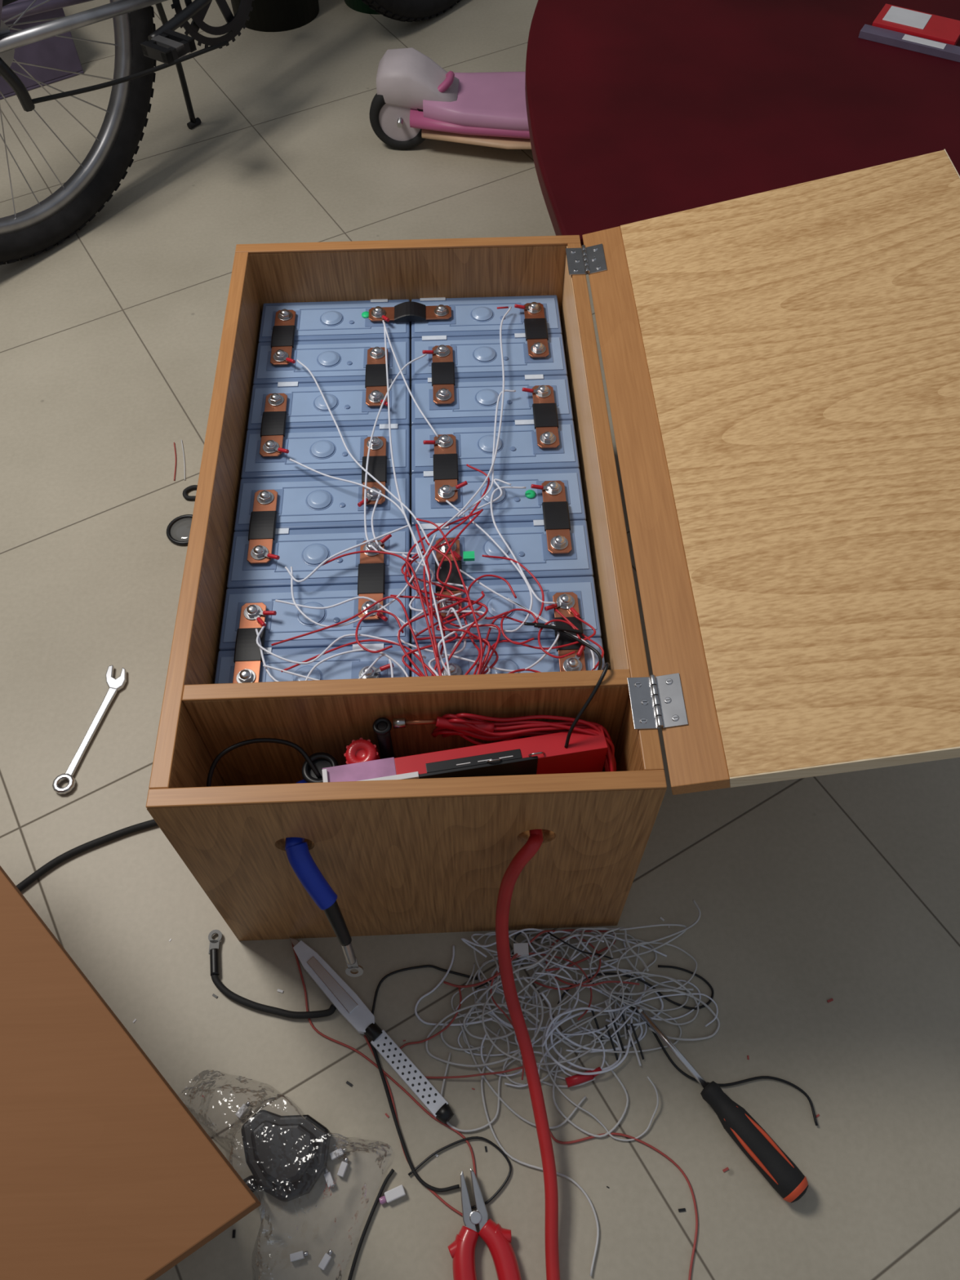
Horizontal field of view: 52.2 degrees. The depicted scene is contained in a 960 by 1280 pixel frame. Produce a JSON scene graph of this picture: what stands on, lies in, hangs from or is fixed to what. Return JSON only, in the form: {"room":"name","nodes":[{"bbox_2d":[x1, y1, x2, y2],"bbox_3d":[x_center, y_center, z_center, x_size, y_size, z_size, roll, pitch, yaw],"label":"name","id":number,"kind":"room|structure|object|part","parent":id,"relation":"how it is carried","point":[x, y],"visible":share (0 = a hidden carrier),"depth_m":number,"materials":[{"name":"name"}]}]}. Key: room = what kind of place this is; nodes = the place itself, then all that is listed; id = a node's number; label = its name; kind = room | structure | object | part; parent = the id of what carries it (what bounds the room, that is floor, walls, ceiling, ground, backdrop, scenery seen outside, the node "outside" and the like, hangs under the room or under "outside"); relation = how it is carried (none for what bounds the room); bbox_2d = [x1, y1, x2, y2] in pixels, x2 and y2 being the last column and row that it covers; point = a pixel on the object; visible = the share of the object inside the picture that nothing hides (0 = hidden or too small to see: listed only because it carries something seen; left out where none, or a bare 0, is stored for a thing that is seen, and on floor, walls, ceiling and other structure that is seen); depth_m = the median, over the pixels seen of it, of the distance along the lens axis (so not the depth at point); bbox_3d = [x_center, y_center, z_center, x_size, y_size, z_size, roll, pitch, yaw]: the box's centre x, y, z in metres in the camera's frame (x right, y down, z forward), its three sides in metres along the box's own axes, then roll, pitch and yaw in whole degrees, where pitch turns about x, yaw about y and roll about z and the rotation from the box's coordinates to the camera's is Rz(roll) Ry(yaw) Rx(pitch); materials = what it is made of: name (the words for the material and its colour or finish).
{"room":"workspace","nodes":[
{"label":"workspace","id":0,"kind":"room"},
{"bbox_2d":[0,0,959,1279],"bbox_3d":[0.174,-0.150,1.354,5.500,0.020,5.500,-2,56,-1],"label":"floor","id":1,"kind":"structure","parent":0,"point":[808,892],"depth_m":1.07,"materials":[{"name":"tile"}]},
{"bbox_2d":[0,0,84,99],"bbox_3d":[-1.113,-1.167,1.941,0.560,0.137,0.280,-31,61,-18],"label":"crate","id":2,"kind":"object","parent":1,"relation":"on","point":[55,52],"visible":0.47,"depth_m":1.96,"materials":[{"name":"plastic"}]},
{"bbox_2d":[16,819,157,891],"bbox_3d":[-0.593,0.379,0.988,0.798,0.008,0.098,-37,64,-21],"label":"power cord","id":3,"kind":"object","parent":1,"relation":"on","point":[43,869],"visible":0.58,"depth_m":1.08,"materials":[{"name":"rubber"}]},
{"bbox_2d":[52,665,126,795],"bbox_3d":[-0.463,0.105,1.169,0.028,0.008,0.174,9,57,6],"label":"wrench","id":4,"kind":"object","parent":1,"relation":"on","point":[115,685],"visible":1,"depth_m":1.17,"materials":[{"name":"silver metal"}]},
{"bbox_2d":[0,866,261,1279],"bbox_3d":[-0.585,0.385,0.779,0.733,0.350,0.538,39,65,23],"label":"wooden side table","id":5,"kind":"object","parent":1,"relation":"on","point":[106,1173],"visible":1,"depth_m":0.61,"materials":[{"name":"brown wood"}]},
{"bbox_2d":[166,514,192,545],"bbox_3d":[-0.367,-0.153,1.341,0.123,0.010,0.054,-2,56,-1],"label":"magnifying glass","id":6,"kind":"object","parent":1,"relation":"on","point":[178,531],"visible":0.59,"depth_m":1.34,"materials":[{"name":"black plastic"}]},
{"bbox_2d":[173,439,185,480],"bbox_3d":[-0.435,-0.260,1.416,0.017,0.002,0.081,-9,57,-5],"label":"wire offcuts","id":7,"kind":"object","parent":1,"relation":"on","point":[181,439],"visible":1,"depth_m":1.41,"materials":[{"name":"white plastic"}]},
{"bbox_2d":[182,484,197,500],"bbox_3d":[-0.404,-0.207,1.379,0.029,0.006,0.028,12,57,8],"label":"hook","id":8,"kind":"object","parent":1,"relation":"on","point":[189,488],"visible":0.74,"depth_m":1.38,"materials":[{"name":"black rubber"}]},
{"bbox_2d":[0,0,461,265],"bbox_3d":[-0.386,-1.293,1.549,0.587,0.927,1.662,19,59,12],"label":"bicycle","id":9,"kind":"object","parent":1,"relation":"on","point":[37,228],"visible":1,"depth_m":1.65,"materials":[{"name":"rubber"}]},
{"bbox_3d":[-0.372,-1.362,1.444,0.577,0.681,1.064,17,58,11],"label":"frame","id":10,"kind":"part","parent":9,"relation":"part of","materials":[{"name":"purple paint"}]},
{"bbox_2d":[208,929,336,1018],"bbox_3d":[-0.225,0.355,1.001,0.160,0.009,0.049,27,60,17],"label":"jumper cable","id":11,"kind":"object","parent":1,"relation":"on","point":[214,947],"visible":1,"depth_m":0.99,"materials":[{"name":"rubber"}]},
{"bbox_2d":[231,0,319,31],"bbox_3d":[-0.451,-1.468,2.057,0.212,0.272,0.212,-2,56,-1],"label":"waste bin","id":12,"kind":"object","parent":1,"relation":"on","point":[266,15],"visible":0.91,"depth_m":2.10,"materials":[{"name":"plastic"}]},
{"bbox_2d":[180,1069,389,1279],"bbox_3d":[-0.208,0.493,0.892,0.219,0.038,0.156,20,59,13],"label":"plastic bag","id":13,"kind":"object","parent":1,"relation":"on","point":[286,1156],"visible":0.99,"depth_m":0.90,"materials":[{"name":"clear plastic"}]},
{"bbox_2d":[344,0,380,14],"bbox_3d":[-0.226,-1.491,2.139,0.206,0.160,0.206,-2,56,-1],"label":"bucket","id":14,"kind":"object","parent":1,"relation":"on","point":[359,6],"visible":0.4,"depth_m":2.16,"materials":[{"name":"plastic"}]},
{"bbox_2d":[288,937,453,1124],"bbox_3d":[-0.115,0.383,0.979,0.023,0.018,0.244,-38,64,-22],"label":"utility knife","id":15,"kind":"object","parent":1,"relation":"on","point":[348,1004],"visible":1,"depth_m":0.97,"materials":[{"name":"silver metal"}]},
{"bbox_3d":[-0.150,0.353,0.999,0.023,0.013,0.116,-39,65,-23],"label":"handle","id":16,"kind":"part","parent":15,"relation":"part of","materials":[{"name":"silver metal"}]},
{"bbox_2d":[378,1184,405,1204],"bbox_3d":[-0.081,0.510,0.899,0.024,0.008,0.009,-19,58,-12],"label":"connector","id":17,"kind":"object","parent":1,"relation":"on","point":[398,1192],"visible":1,"depth_m":0.90,"materials":[{"name":"white plastic"}]},
{"bbox_2d":[368,47,531,149],"bbox_3d":[0.143,-1.023,1.777,0.697,0.242,0.200,-2,56,-1],"label":"scooter","id":18,"kind":"object","parent":1,"relation":"on","point":[415,100],"visible":0.51,"depth_m":1.79,"materials":[{"name":"pink plastic"}]},
{"bbox_3d":[0.115,-0.996,1.813,0.490,0.096,0.197,-2,56,-1],"label":"deck rail","id":19,"kind":"part","parent":18,"relation":"part of","materials":[{"name":"plastic"}]},
{"bbox_2d":[133,916,833,1238],"bbox_3d":[0.007,0.417,0.965,0.710,0.001,0.276,-2,56,-1],"label":"debris","id":20,"kind":"object","parent":1,"relation":"on","point":[660,917],"visible":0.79,"depth_m":0.95,"materials":[{"name":"black plastic"}]},
{"bbox_2d":[448,1168,521,1279],"bbox_3d":[0.005,0.556,0.860,0.059,0.020,0.166,-11,57,-7],"label":"pliers","id":21,"kind":"object","parent":1,"relation":"on","point":[497,1238],"visible":1,"depth_m":0.87,"materials":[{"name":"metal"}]},
{"bbox_2d":[291,942,697,1279],"bbox_3d":[-0.011,0.463,0.932,0.494,0.002,0.135,24,60,15],"label":"wire","id":22,"kind":"object","parent":1,"relation":"on","point":[407,1093],"visible":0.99,"depth_m":0.93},
{"bbox_2d":[495,833,559,1279],"bbox_3d":[0.106,0.557,0.715,0.124,0.263,0.782,-14,58,-9],"label":"power cable","id":23,"kind":"object","parent":1,"relation":"on","point":[535,841],"visible":1,"depth_m":0.89,"materials":[{"name":"red rubber"}]},
{"bbox_2d":[146,148,959,941],"bbox_3d":[0.130,-0.111,1.054,0.798,0.436,0.706,-2,56,-1],"label":"box","id":24,"kind":"object","parent":1,"relation":"on","point":[781,366],"visible":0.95,"depth_m":0.88,"materials":[{"name":"brown wood"}]},
{"bbox_3d":[-0.261,-0.071,1.087,0.016,0.340,0.675,-2,56,-1],"label":"panel","id":25,"kind":"part","parent":24,"relation":"part of","materials":[{"name":"brown wood"}]},
{"bbox_3d":[-0.055,0.210,0.899,0.400,0.340,0.016,-2,56,-1],"label":"panel","id":26,"kind":"part","parent":24,"relation":"part of","materials":[{"name":"brown wood"}]},
{"bbox_3d":[-0.083,-0.365,1.281,0.400,0.340,0.016,-2,56,-1],"label":"panel","id":27,"kind":"part","parent":24,"relation":"part of","materials":[{"name":"brown wood"}]},
{"bbox_2d":[214,295,604,684],"bbox_3d":[-0.073,-0.111,1.133,0.358,0.270,0.575,-2,56,-1],"label":"battery pack","id":28,"kind":"object","parent":24,"relation":"on","point":[296,513],"visible":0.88,"depth_m":1.02,"materials":[{"name":"plastic"}]},
{"bbox_2d":[253,303,609,747],"bbox_3d":[-0.068,-0.158,0.970,0.320,0.072,0.605,-5,57,-3],"label":"harness","id":29,"kind":"object","parent":28,"relation":"on","point":[481,666],"visible":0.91,"depth_m":0.92,"materials":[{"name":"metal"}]},
{"bbox_2d":[206,713,616,849],"bbox_3d":[-0.057,0.179,0.920,0.351,0.303,0.100,-2,56,-1],"label":"battery management system","id":30,"kind":"object","parent":24,"relation":"in","point":[590,748],"visible":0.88,"depth_m":0.82,"materials":[{"name":"red plastic"}]},
{"bbox_2d":[285,841,363,977],"bbox_3d":[-0.133,0.236,0.857,0.023,0.149,0.088,-28,61,-17],"label":"power cable","id":31,"kind":"object","parent":30,"relation":"attached to","point":[300,858],"visible":1,"depth_m":0.83,"materials":[{"name":"blue plastic"}]},
{"bbox_3d":[-0.101,0.122,0.872,0.029,0.104,0.032,-2,56,-1],"label":"switch knob","id":32,"kind":"part","parent":30,"relation":"part of","materials":[{"name":"red plastic"}]},
{"bbox_3d":[0.123,-0.084,1.094,0.016,0.340,0.675,-2,56,-1],"label":"panel","id":33,"kind":"part","parent":24,"relation":"part of","materials":[{"name":"brown wood"}]},
{"bbox_3d":[0.352,-0.212,0.917,0.351,0.097,0.704,-2,56,-1],"label":"lid panel","id":34,"kind":"part","parent":24,"relation":"part of","materials":[{"name":"brown wood"}]},
{"bbox_2d":[399,899,719,1275],"bbox_3d":[0.086,0.372,0.977,0.269,0.029,0.351,29,61,18],"label":"wire tangle","id":35,"kind":"object","parent":1,"relation":"on","point":[520,949],"visible":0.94,"depth_m":0.98,"materials":[{"name":"white plastic"}]},
{"bbox_2d":[347,964,817,1279],"bbox_3d":[0.096,0.455,0.936,0.450,0.004,0.297,-2,56,-1],"label":"wire","id":36,"kind":"object","parent":1,"relation":"on","point":[413,1170],"visible":1,"depth_m":0.93,"materials":[{"name":"plastic"}]},
{"bbox_2d":[564,1066,601,1087],"bbox_3d":[0.102,0.425,0.954,0.037,0.009,0.009,-15,58,-9],"label":"terminal","id":37,"kind":"object","parent":1,"relation":"on","point":[576,1079],"visible":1,"depth_m":0.95,"materials":[{"name":"red plastic"}]},
{"bbox_2d":[635,1005,808,1203],"bbox_3d":[0.223,0.437,0.934,0.030,0.029,0.214,-35,63,-21],"label":"screwdriver","id":38,"kind":"object","parent":1,"relation":"on","point":[777,1168],"visible":1,"depth_m":0.90,"materials":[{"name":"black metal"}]},
{"bbox_3d":[0.254,0.466,0.914,0.029,0.029,0.119,-34,63,-20],"label":"handle","id":39,"kind":"part","parent":38,"relation":"part of","materials":[{"name":"black plastic"}]},
{"bbox_2d":[524,0,959,245],"bbox_3d":[0.739,-0.789,1.567,1.358,0.328,0.909,-2,56,-1],"label":"coffee table","id":40,"kind":"object","parent":1,"relation":"on","point":[637,110],"visible":0.82,"depth_m":1.34,"materials":[{"name":"paint"}]},
{"bbox_2d":[857,3,959,62],"bbox_3d":[0.640,-0.886,1.426,0.150,0.015,0.090,25,60,16],"label":"book","id":41,"kind":"object","parent":40,"relation":"on","point":[917,31],"visible":1,"depth_m":1.42,"materials":[{"name":"red paper"}]}
]}

